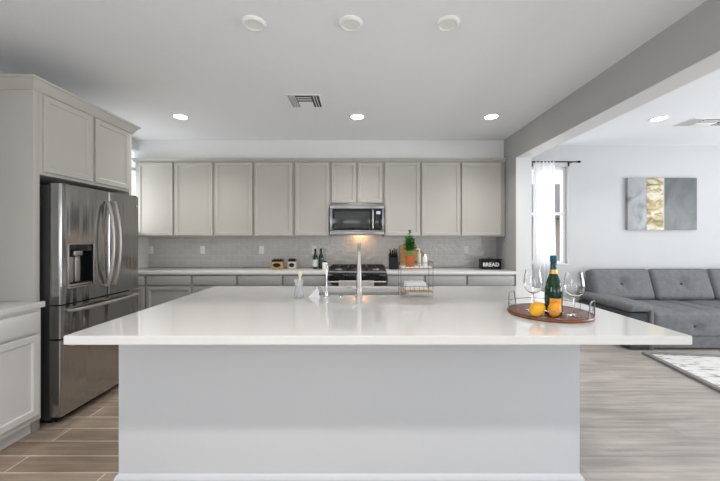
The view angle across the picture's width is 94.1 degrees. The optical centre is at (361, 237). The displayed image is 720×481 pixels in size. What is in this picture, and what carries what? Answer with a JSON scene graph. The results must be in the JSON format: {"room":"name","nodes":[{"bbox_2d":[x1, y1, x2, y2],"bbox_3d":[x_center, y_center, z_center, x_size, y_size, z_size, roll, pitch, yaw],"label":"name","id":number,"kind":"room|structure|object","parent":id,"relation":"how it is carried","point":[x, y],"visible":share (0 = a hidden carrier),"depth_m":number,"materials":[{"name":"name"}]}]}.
{"room":"kitchen","nodes":[
{"label":"kitchen","id":0,"kind":"room"},
{"bbox_2d":[132,139,135,148],"bbox_3d":[-3.220,-0.018,4.178,0.040,2.735,1.685,0,0,0],"label":"wall","id":1,"kind":"structure","parent":0,"point":[133,140],"depth_m":4.70,"materials":[{"name":"paint"}]},
{"bbox_2d":[132,148,138,232],"bbox_3d":[-3.180,-0.660,4.300,0.150,1.180,1.000,0,0,0],"label":"window","id":2,"kind":"structure","parent":1,"relation":"in","point":[133,149],"depth_m":4.78,"materials":[{"name":"white plastic"}]},
{"bbox_2d":[136,140,503,157],"bbox_3d":[-0.595,-1.252,4.883,5.210,0.265,0.275,0,0,0],"label":"wall","id":3,"kind":"structure","parent":0,"point":[145,148],"depth_m":4.75,"materials":[{"name":"paint"}]},
{"bbox_2d":[0,0,719,145],"bbox_3d":[1.900,-1.426,0.950,10.600,0.118,8.500,0,0,0],"label":"ceiling","id":4,"kind":"structure","parent":0,"point":[142,62],"depth_m":2.66,"materials":[{"name":"paint"}]},
{"bbox_2d":[171,113,189,119],"bbox_3d":[-2.070,-1.382,3.820,0.190,0.006,0.190,0,0,0],"label":"recessed light","id":5,"kind":"object","parent":4,"relation":"in","point":[175,115],"visible":1,"depth_m":3.81,"materials":[{"name":"white plastic"}]},
{"bbox_2d":[285,94,323,107],"bbox_3d":[-0.573,-1.380,3.390,0.345,0.010,0.340,0,0,0],"label":"ceiling vent","id":6,"kind":"object","parent":4,"relation":"in","point":[295,100],"visible":1,"depth_m":3.37,"materials":[{"name":"white plastic"}]},
{"bbox_2d":[349,113,364,119],"bbox_3d":[-0.055,-1.382,3.820,0.190,0.006,0.190,0,0,0],"label":"recessed light","id":7,"kind":"object","parent":4,"relation":"in","point":[357,116],"visible":1,"depth_m":3.81,"materials":[{"name":"beige"}]},
{"bbox_2d":[483,113,499,119],"bbox_3d":[1.475,-1.382,3.820,0.190,0.006,0.190,0,0,0],"label":"recessed light","id":8,"kind":"object","parent":4,"relation":"in","point":[494,115],"visible":1,"depth_m":3.81,"materials":[{"name":"beige"}]},
{"bbox_2d":[648,115,669,121],"bbox_3d":[3.440,-1.382,3.880,0.190,0.006,0.190,0,0,0],"label":"recessed light","id":9,"kind":"object","parent":4,"relation":"in","point":[658,118],"visible":1,"depth_m":3.88,"materials":[{"name":"beige"}]},
{"bbox_2d":[673,118,719,126],"bbox_3d":[4.130,-1.380,4.000,0.580,0.010,0.280,0,0,0],"label":"ceiling vent","id":10,"kind":"object","parent":4,"relation":"in","point":[696,122],"visible":1,"depth_m":4.02,"materials":[{"name":"white plastic"}]},
{"bbox_2d":[0,345,719,480],"bbox_3d":[1.900,1.400,0.950,10.600,0.100,8.500,0,0,0],"label":"floor","id":11,"kind":"structure","parent":0,"point":[642,418],"depth_m":2.32,"materials":[{"name":"laminate"}]},
{"bbox_2d":[0,308,40,450],"bbox_3d":[-2.587,0.914,1.865,0.776,0.872,0.910,0,0,0],"label":"base cabinet","id":12,"kind":"object","parent":11,"relation":"on","point":[20,332],"visible":0.91,"depth_m":2.17,"materials":[{"name":"grey paint"}]},
{"bbox_2d":[0,301,44,315],"bbox_3d":[-2.585,0.456,1.851,0.780,0.040,0.943,0,0,0],"label":"countertop","id":13,"kind":"structure","parent":12,"relation":"on","point":[6,307],"depth_m":2.20,"materials":[{"name":"white stone"}]},
{"bbox_2d":[0,74,140,431],"bbox_3d":[-2.602,0.119,2.820,0.753,2.461,1.100,0,0,0],"label":"tall cabinet","id":14,"kind":"object","parent":11,"relation":"on","point":[49,133],"visible":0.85,"depth_m":2.35,"materials":[{"name":"beige paint"}]},
{"bbox_2d":[40,182,138,422],"bbox_3d":[-2.507,0.471,2.835,0.845,1.757,0.850,0,0,0],"label":"refrigerator","id":15,"kind":"object","parent":11,"relation":"on","point":[89,237],"visible":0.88,"depth_m":2.59,"materials":[{"name":"grey metal"}]},
{"bbox_2d":[135,275,146,310],"bbox_3d":[-3.013,0.914,4.696,0.365,0.872,0.644,0,0,0],"label":"base cabinet","id":16,"kind":"object","parent":11,"relation":"on","point":[142,285],"visible":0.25,"depth_m":4.38,"materials":[{"name":"grey paint"}]},
{"bbox_2d":[138,267,328,274],"bbox_3d":[-1.823,0.456,4.692,2.749,0.040,0.654,0,0,0],"label":"countertop","id":17,"kind":"structure","parent":16,"relation":"on","point":[148,270],"depth_m":4.37,"materials":[{"name":"white stone"}]},
{"bbox_2d":[271,259,284,268],"bbox_3d":[-1.185,0.363,4.720,0.165,0.145,0.133,0,0,0],"label":"canister","id":18,"kind":"object","parent":17,"relation":"on","point":[276,263],"visible":1,"depth_m":4.66,"materials":[{"name":"brown wood"}]},
{"bbox_2d":[288,259,296,268],"bbox_3d":[-0.983,0.363,4.720,0.115,0.145,0.093,0,0,0],"label":"canister","id":19,"kind":"object","parent":17,"relation":"on","point":[292,264],"visible":0.99,"depth_m":4.67,"materials":[{"name":"white ceramic"}]},
{"bbox_2d":[313,248,317,268],"bbox_3d":[-0.660,0.292,4.740,0.074,0.287,0.075,0,0,0],"label":"wine bottle","id":20,"kind":"object","parent":17,"relation":"on","point":[315,257],"visible":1,"depth_m":4.71,"materials":[{"name":"green glass"}]},
{"bbox_2d":[318,248,323,268],"bbox_3d":[-0.584,0.292,4.780,0.074,0.287,0.075,0,0,0],"label":"wine bottle","id":21,"kind":"object","parent":17,"relation":"on","point":[320,258],"visible":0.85,"depth_m":4.75,"materials":[{"name":"green glass"}]},
{"bbox_2d":[322,260,326,268],"bbox_3d":[-0.520,0.372,4.680,0.072,0.126,0.072,0,0,0],"label":"ceramic jar","id":22,"kind":"object","parent":17,"relation":"on","point":[324,261],"visible":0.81,"depth_m":4.65,"materials":[{"name":"white ceramic"}]},
{"bbox_2d":[146,275,192,308],"bbox_3d":[-2.527,0.914,4.696,0.605,0.872,0.644,0,0,0],"label":"base cabinet","id":23,"kind":"object","parent":11,"relation":"on","point":[160,289],"visible":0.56,"depth_m":4.38,"materials":[{"name":"grey paint"}]},
{"bbox_2d":[193,275,237,292],"bbox_3d":[-1.927,0.914,4.696,0.595,0.872,0.644,0,0,0],"label":"base cabinet","id":24,"kind":"object","parent":11,"relation":"on","point":[200,282],"visible":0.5,"depth_m":4.37,"materials":[{"name":"grey paint"}]},
{"bbox_2d":[238,275,282,285],"bbox_3d":[-1.333,0.914,4.696,0.595,0.872,0.644,0,0,0],"label":"base cabinet","id":25,"kind":"object","parent":11,"relation":"on","point":[243,280],"visible":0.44,"depth_m":4.37,"materials":[{"name":"grey paint"}]},
{"bbox_2d":[283,274,327,285],"bbox_3d":[-0.744,0.914,4.696,0.583,0.872,0.644,0,0,0],"label":"base cabinet","id":26,"kind":"object","parent":11,"relation":"on","point":[288,280],"visible":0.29,"depth_m":4.37,"materials":[{"name":"grey paint"}]},
{"bbox_2d":[113,345,584,480],"bbox_3d":[-0.069,0.913,2.387,2.495,0.873,1.226,0,0,0],"label":"kitchen island","id":27,"kind":"object","parent":11,"relation":"on","point":[187,412],"visible":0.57,"depth_m":1.79,"materials":[{"name":"paint"}]},
{"bbox_2d":[64,286,691,344],"bbox_3d":[0.071,0.456,2.265,2.802,0.040,1.550,0,0,0],"label":"island countertop","id":28,"kind":"structure","parent":27,"relation":"on","point":[216,315],"depth_m":1.73,"materials":[{"name":"white stone"}]},
{"bbox_2d":[294,272,303,298],"bbox_3d":[-0.458,0.341,2.440,0.074,0.191,0.074,0,0,0],"label":"glass bottle","id":29,"kind":"object","parent":28,"relation":"on","point":[299,292],"visible":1,"depth_m":2.41,"materials":[{"name":"clear glass"}]},
{"bbox_2d":[308,287,318,296],"bbox_3d":[-0.362,0.404,2.518,0.082,0.064,0.100,0,0,-9],"label":"folded napkin","id":30,"kind":"object","parent":28,"relation":"on","point":[315,293],"visible":0.95,"depth_m":2.47,"materials":[{"name":"white fabric"}]},
{"bbox_2d":[318,262,329,297],"bbox_3d":[-0.263,0.307,2.508,0.079,0.258,0.128,0,0,31],"label":"water tap","id":31,"kind":"object","parent":28,"relation":"on","point":[327,264],"visible":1,"depth_m":2.47,"materials":[{"name":"silver metal"}]},
{"bbox_2d":[345,243,362,297],"bbox_3d":[-0.061,0.235,2.557,0.135,0.402,0.221,0,0,0],"label":"kitchen faucet","id":32,"kind":"object","parent":28,"relation":"on","point":[358,288],"visible":1,"depth_m":2.46,"materials":[{"name":"silver metal"}]},
{"bbox_2d":[319,292,404,294],"bbox_3d":[-0.020,0.583,2.745,0.776,0.214,0.386,0,0,0],"label":"sink","id":33,"kind":"object","parent":28,"relation":"in","point":[320,293],"visible":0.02,"depth_m":2.93,"materials":[{"name":"metal"}]},
{"bbox_2d":[398,260,432,294],"bbox_3d":[0.398,0.304,2.500,0.236,0.264,0.154,0,0,0],"label":"stand","id":34,"kind":"object","parent":28,"relation":"on","point":[428,266],"visible":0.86,"depth_m":2.43,"materials":[{"name":"silver wood"}]},
{"bbox_2d":[402,230,416,266],"bbox_3d":[0.356,0.076,2.489,0.111,0.272,0.112,0,0,22],"label":"potted plant","id":35,"kind":"object","parent":34,"relation":"on","point":[409,259],"visible":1,"depth_m":2.46,"materials":[{"name":"green plant"}]},
{"bbox_2d":[403,285,426,289],"bbox_3d":[0.395,0.368,2.500,0.166,0.028,0.116,0,0,0],"label":"folded towel","id":36,"kind":"object","parent":34,"relation":"on","point":[407,288],"visible":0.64,"depth_m":2.44,"materials":[{"name":"white fabric"}]},
{"bbox_2d":[404,281,426,285],"bbox_3d":[0.395,0.340,2.500,0.156,0.028,0.116,0,0,0],"label":"folded towel","id":37,"kind":"object","parent":36,"relation":"on","point":[406,283],"visible":0.99,"depth_m":2.45,"materials":[{"name":"white fabric"}]},
{"bbox_2d":[416,248,420,265],"bbox_3d":[0.427,0.144,2.530,0.038,0.134,0.027,0,0,0],"label":"pump bottle","id":38,"kind":"object","parent":34,"relation":"on","point":[419,253],"visible":0.94,"depth_m":2.52,"materials":[{"name":"white plastic"}]},
{"bbox_2d":[423,254,426,266],"bbox_3d":[0.462,0.167,2.460,0.033,0.090,0.033,0,0,0],"label":"soap bottle","id":39,"kind":"object","parent":34,"relation":"on","point":[424,256],"visible":1,"depth_m":2.45,"materials":[{"name":"white plastic"}]},
{"bbox_2d":[507,291,594,322],"bbox_3d":[1.070,0.383,1.920,0.438,0.106,0.438,0,0,0],"label":"serving tray","id":40,"kind":"object","parent":28,"relation":"on","point":[519,310],"visible":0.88,"depth_m":1.81,"materials":[{"name":"red wood"}]},
{"bbox_2d":[523,269,542,310],"bbox_3d":[0.982,0.299,1.925,0.100,0.234,0.100,0,0,0],"label":"wine glass","id":41,"kind":"object","parent":40,"relation":"on","point":[532,282],"visible":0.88,"depth_m":1.89,"materials":[{"name":"clear glass"}]},
{"bbox_2d":[523,269,542,292],"bbox_3d":[0.982,0.250,1.925,0.100,0.135,0.100,0,0,0],"label":"bowl","id":42,"kind":"object","parent":41,"relation":"on","point":[532,282],"depth_m":1.89,"materials":[{"name":"clear glass"}]},
{"bbox_2d":[529,302,544,315],"bbox_3d":[0.931,0.376,1.778,0.086,0.075,0.072,0,0,0],"label":"lemon","id":43,"kind":"object","parent":40,"relation":"on","point":[536,308],"visible":1,"depth_m":1.75,"materials":[{"name":"yellow food"}]},
{"bbox_2d":[544,255,562,314],"bbox_3d":[1.052,0.256,1.839,0.088,0.323,0.090,0,0,0],"label":"champagne bottle","id":44,"kind":"object","parent":40,"relation":"on","point":[553,291],"visible":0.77,"depth_m":1.82,"materials":[{"name":"green glass"}]},
{"bbox_2d":[547,301,561,316],"bbox_3d":[1.008,0.372,1.755,0.064,0.090,0.064,0,0,0],"label":"orange","id":45,"kind":"object","parent":40,"relation":"on","point":[555,306],"visible":0.97,"depth_m":1.74,"materials":[{"name":"orange food"}]},
{"bbox_2d":[563,271,584,316],"bbox_3d":[1.140,0.299,1.800,0.100,0.234,0.100,0,0,0],"label":"wine glass","id":46,"kind":"object","parent":40,"relation":"on","point":[574,282],"visible":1,"depth_m":1.77,"materials":[{"name":"clear glass"}]},
{"bbox_2d":[563,271,584,296],"bbox_3d":[1.140,0.250,1.800,0.100,0.135,0.100,0,0,0],"label":"bowl","id":47,"kind":"object","parent":46,"relation":"on","point":[574,282],"depth_m":1.77,"materials":[{"name":"clear glass"}]},
{"bbox_2d":[328,264,385,285],"bbox_3d":[-0.063,0.869,4.646,0.760,0.962,0.718,0,0,0],"label":"gas range","id":48,"kind":"object","parent":11,"relation":"on","point":[376,272],"visible":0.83,"depth_m":4.36,"materials":[{"name":"black metal"}]},
{"bbox_2d":[339,280,355,285],"bbox_3d":[-0.188,0.667,4.298,0.220,0.246,0.041,0,0,0],"label":"dish towel","id":49,"kind":"object","parent":48,"relation":"hanging from","point":[341,282],"visible":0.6,"depth_m":4.28,"materials":[{"name":"white fabric"}]},
{"bbox_2d":[330,269,384,270],"bbox_3d":[-0.063,0.436,4.680,0.760,0.017,0.650,0,0,0],"label":"cooktop","id":50,"kind":"object","parent":48,"relation":"in","point":[330,269],"depth_m":4.41,"materials":[{"name":"black metal"}]},
{"bbox_2d":[362,280,373,285],"bbox_3d":[0.072,0.667,4.298,0.160,0.246,0.041,0,0,0],"label":"dish towel","id":51,"kind":"object","parent":48,"relation":"hanging from","point":[364,282],"visible":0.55,"depth_m":4.28,"materials":[{"name":"white fabric"}]},
{"bbox_2d":[386,274,424,285],"bbox_3d":[0.574,0.914,4.696,0.497,0.872,0.644,0,0,0],"label":"base cabinet","id":52,"kind":"object","parent":11,"relation":"on","point":[391,280],"visible":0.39,"depth_m":4.37,"materials":[{"name":"grey paint"}]},
{"bbox_2d":[385,267,515,274],"bbox_3d":[1.165,0.456,4.692,1.686,0.040,0.654,0,0,0],"label":"countertop","id":53,"kind":"structure","parent":52,"relation":"on","point":[436,270],"depth_m":4.37,"materials":[{"name":"white stone"}]},
{"bbox_2d":[388,248,399,268],"bbox_3d":[0.453,0.288,4.713,0.150,0.294,0.144,0,0,0],"label":"knife block","id":54,"kind":"object","parent":53,"relation":"on","point":[393,257],"visible":0.97,"depth_m":4.65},
{"bbox_2d":[400,244,416,265],"bbox_3d":[0.690,0.268,4.966,0.250,0.342,0.083,0,0,0],"label":"cutting board","id":55,"kind":"object","parent":53,"relation":"on","point":[402,252],"visible":0.48,"depth_m":4.96,"materials":[{"name":"brown wood"}]},
{"bbox_2d":[411,249,423,265],"bbox_3d":[0.805,0.299,4.907,0.210,0.278,0.063,0,0,0],"label":"cutting board","id":56,"kind":"object","parent":53,"relation":"on","point":[415,253],"visible":0.37,"depth_m":4.91,"materials":[{"name":"brown wood"}]},
{"bbox_2d":[479,258,501,268],"bbox_3d":[1.820,0.357,4.765,0.286,0.155,0.136,0,0,0],"label":"bread box","id":57,"kind":"object","parent":53,"relation":"on","point":[484,263],"visible":1,"depth_m":4.70,"materials":[{"name":"black plastic"}]},
{"bbox_2d":[425,275,465,285],"bbox_3d":[1.096,0.914,4.696,0.548,0.872,0.644,0,0,0],"label":"base cabinet","id":58,"kind":"object","parent":11,"relation":"on","point":[434,280],"visible":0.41,"depth_m":4.37,"materials":[{"name":"grey paint"}]},
{"bbox_2d":[466,275,514,285],"bbox_3d":[1.688,0.914,4.696,0.635,0.872,0.644,0,0,0],"label":"drawer","id":59,"kind":"object","parent":11,"relation":"on","point":[471,280],"visible":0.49,"depth_m":4.37,"materials":[{"name":"grey paint"}]},
{"bbox_2d":[579,269,719,349],"bbox_3d":[5.038,0.899,4.513,3.685,0.902,1.015,0,0,0],"label":"sofa","id":60,"kind":"object","parent":11,"relation":"on","point":[686,301],"visible":0.89,"depth_m":4.71,"materials":[{"name":"grey fabric"}]},
{"bbox_2d":[585,269,654,299],"bbox_3d":[3.728,0.675,4.850,0.847,0.455,0.280,0,0,0],"label":"cushion","id":61,"kind":"object","parent":60,"relation":"on","point":[635,284],"depth_m":4.78,"materials":[{"name":"grey fabric"}]},
{"bbox_2d":[637,300,719,336],"bbox_3d":[4.020,1.037,4.474,1.020,0.326,0.932,0,0,0],"label":"seat cushion","id":62,"kind":"object","parent":60,"relation":"on","point":[689,318],"depth_m":4.02,"materials":[{"name":"grey fabric"}]},
{"bbox_2d":[648,269,713,299],"bbox_3d":[4.580,0.675,4.850,0.832,0.455,0.280,0,0,0],"label":"cushion","id":63,"kind":"object","parent":60,"relation":"on","point":[667,284],"depth_m":4.76,"materials":[{"name":"grey fabric"}]},
{"bbox_2d":[679,299,719,308],"bbox_3d":[5.117,1.037,4.474,1.165,0.326,0.932,0,0,0],"label":"seat cushion","id":64,"kind":"object","parent":60,"relation":"on","point":[715,303],"depth_m":4.62,"materials":[{"name":"grey fabric"}]},
{"bbox_2d":[705,269,719,299],"bbox_3d":[5.452,0.675,4.850,0.887,0.455,0.280,0,0,0],"label":"cushion","id":65,"kind":"object","parent":60,"relation":"on","point":[713,274],"depth_m":4.79,"materials":[{"name":"grey fabric"}]},
{"bbox_2d":[641,351,719,391],"bbox_3d":[4.396,1.334,2.584,2.630,0.032,2.310,0,0,8],"label":"area rug","id":66,"kind":"object","parent":11,"relation":"on","point":[703,368],"visible":1,"depth_m":3.53,"materials":[{"name":"white carpet"}]},
{"bbox_2d":[496,132,515,285],"bbox_3d":[2.115,-0.018,4.700,0.210,2.735,0.640,0,0,0],"label":"wall","id":67,"kind":"structure","parent":0,"point":[505,246],"depth_m":4.57,"materials":[{"name":"paint"}]},
{"bbox_2d":[516,51,719,285],"bbox_3d":[2.115,0.147,0.590,0.204,2.405,7.580,0,0,0],"label":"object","id":68,"kind":"structure","parent":67,"relation":"attached to","point":[711,63],"depth_m":3.57,"materials":[{"name":"white paint"}]},
{"bbox_2d":[516,0,719,156],"bbox_3d":[2.115,-1.220,0.590,0.210,0.330,7.580,0,0,0],"label":"beam","id":69,"kind":"structure","parent":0,"point":[694,37],"depth_m":2.45,"materials":[{"name":"paint"}]},
{"bbox_2d":[532,146,719,301],"bbox_3d":[4.710,-0.018,5.105,4.980,2.735,0.150,0,0,0],"label":"wall","id":70,"kind":"structure","parent":0,"point":[597,237],"depth_m":5.03,"materials":[{"name":"paint"}]},
{"bbox_2d":[532,167,568,264],"bbox_3d":[2.820,-0.340,5.095,0.560,1.480,0.150,0,0,0],"label":"window","id":71,"kind":"structure","parent":70,"relation":"in","point":[562,213],"depth_m":5.10,"materials":[{"name":"white plastic"}]},
{"bbox_2d":[532,161,580,165],"bbox_3d":[2.862,-1.115,4.979,0.765,0.080,0.103,0,0,0],"label":"curtain rod","id":72,"kind":"object","parent":70,"relation":"attached to","point":[532,161],"visible":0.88,"depth_m":4.94,"materials":[{"name":"metal"}]},
{"bbox_2d":[533,160,555,291],"bbox_3d":[2.710,0.085,4.945,0.360,2.470,0.052,0,0,0],"label":"curtain","id":73,"kind":"object","parent":72,"relation":"hanging from","point":[544,239],"visible":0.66,"depth_m":4.94,"materials":[{"name":"white fabric"}]},
{"bbox_2d":[625,178,696,229],"bbox_3d":[4.470,-0.507,5.006,1.030,0.775,0.047,0,0,0],"label":"wall art","id":74,"kind":"object","parent":70,"relation":"attached to","point":[650,203],"visible":1,"depth_m":4.99,"materials":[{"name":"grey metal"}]},
{"bbox_3d":[-0.510,-0.017,5.095,5.460,2.735,0.150,0,0,0],"label":"wall","id":75,"kind":"structure","parent":0,"visible":0},
{"bbox_2d":[138,235,495,267],"bbox_3d":[-0.595,0.193,4.850,5.210,0.485,0.340,0,0,0],"label":"backsplash","id":76,"kind":"structure","parent":75,"relation":"attached to","point":[336,249],"depth_m":5.01,"materials":[{"name":"tile"}]},
{"bbox_2d":[148,246,152,253],"bbox_3d":[-3.157,0.178,5.005,0.072,0.116,0.008,0,0,0],"label":"wall outlet","id":77,"kind":"object","parent":76,"relation":"attached to","point":[150,248],"visible":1,"depth_m":5.00,"materials":[{"name":"white plastic"}]},
{"bbox_2d":[136,162,213,236],"bbox_3d":[-2.616,-0.542,4.833,1.098,1.044,0.350,0,0,0],"label":"upper cabinet","id":78,"kind":"object","parent":76,"relation":"attached to","point":[176,199],"visible":0.77,"depth_m":4.67,"materials":[{"name":"beige paint"}]},
{"bbox_2d":[132,158,506,161],"bbox_3d":[-0.596,-1.088,4.692,5.203,0.046,0.104,0,0,0],"label":"crown molding","id":79,"kind":"structure","parent":78,"relation":"attached to","point":[133,159],"depth_m":4.65,"materials":[{"name":"beige paint"}]},
{"bbox_2d":[200,246,204,253],"bbox_3d":[-2.384,0.178,5.005,0.072,0.116,0.008,0,0,0],"label":"wall outlet","id":80,"kind":"object","parent":76,"relation":"attached to","point":[202,248],"visible":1,"depth_m":5.00,"materials":[{"name":"white plastic"}]},
{"bbox_2d":[214,162,293,236],"bbox_3d":[-1.508,-0.542,4.833,1.119,1.044,0.350,0,0,0],"label":"upper cabinet","id":81,"kind":"object","parent":76,"relation":"attached to","point":[252,199],"visible":0.83,"depth_m":4.67,"materials":[{"name":"beige paint"}]},
{"bbox_2d":[259,246,263,253],"bbox_3d":[-1.503,0.178,5.005,0.072,0.116,0.008,0,0,0],"label":"wall outlet","id":82,"kind":"object","parent":76,"relation":"attached to","point":[261,248],"visible":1,"depth_m":5.00,"materials":[{"name":"white plastic"}]},
{"bbox_2d":[294,162,331,236],"bbox_3d":[-0.698,-0.542,4.833,0.501,1.044,0.350,0,0,0],"label":"upper cabinet","id":83,"kind":"object","parent":76,"relation":"attached to","point":[311,179],"visible":0.9,"depth_m":4.67,"materials":[{"name":"beige paint"}]},
{"bbox_2d":[383,162,419,236],"bbox_3d":[0.563,-0.542,4.833,0.510,1.044,0.350,0,0,0],"label":"upper cabinet","id":84,"kind":"object","parent":76,"relation":"attached to","point":[401,179],"visible":0.89,"depth_m":4.67,"materials":[{"name":"beige paint"}]},
{"bbox_2d":[420,162,504,236],"bbox_3d":[1.408,-0.542,4.833,1.180,1.044,0.350,0,0,0],"label":"upper cabinet","id":85,"kind":"object","parent":76,"relation":"attached to","point":[458,199],"visible":0.86,"depth_m":4.67,"materials":[{"name":"beige paint"}]},
{"bbox_2d":[464,246,468,253],"bbox_3d":[1.560,0.178,5.005,0.072,0.116,0.008,0,0,0],"label":"wall outlet","id":86,"kind":"object","parent":76,"relation":"attached to","point":[466,248],"visible":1,"depth_m":5.00,"materials":[{"name":"white plastic"}]},
{"bbox_2d":[330,162,383,203],"bbox_3d":[-0.070,-0.768,4.833,0.755,0.591,0.350,0,0,0],"label":"upper cabinet","id":87,"kind":"object","parent":75,"relation":"attached to","point":[350,182],"visible":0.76,"depth_m":4.67,"materials":[{"name":"beige paint"}]},
{"bbox_2d":[330,204,383,234],"bbox_3d":[-0.068,-0.254,4.778,0.750,0.432,0.454,0,0,0],"label":"microwave","id":88,"kind":"object","parent":87,"relation":"attached to","point":[345,219],"visible":1,"depth_m":4.60,"materials":[{"name":"silver metal"}]},
{"label":"outside","id":89,"kind":"structure","parent":0,"visible":0},
{"bbox_3d":[2.500,1.700,22.600,35.000,0.100,34.800,0,0,0],"label":"ground","id":90,"kind":"structure","parent":89,"visible":0},
{"bbox_2d":[532,184,559,260],"bbox_3d":[4.900,-0.100,11.500,7.800,3.500,5.800,0,0,0],"label":"house","id":91,"kind":"structure","parent":90,"relation":"on","point":[557,186],"depth_m":9.00,"materials":[{"name":"paint"}]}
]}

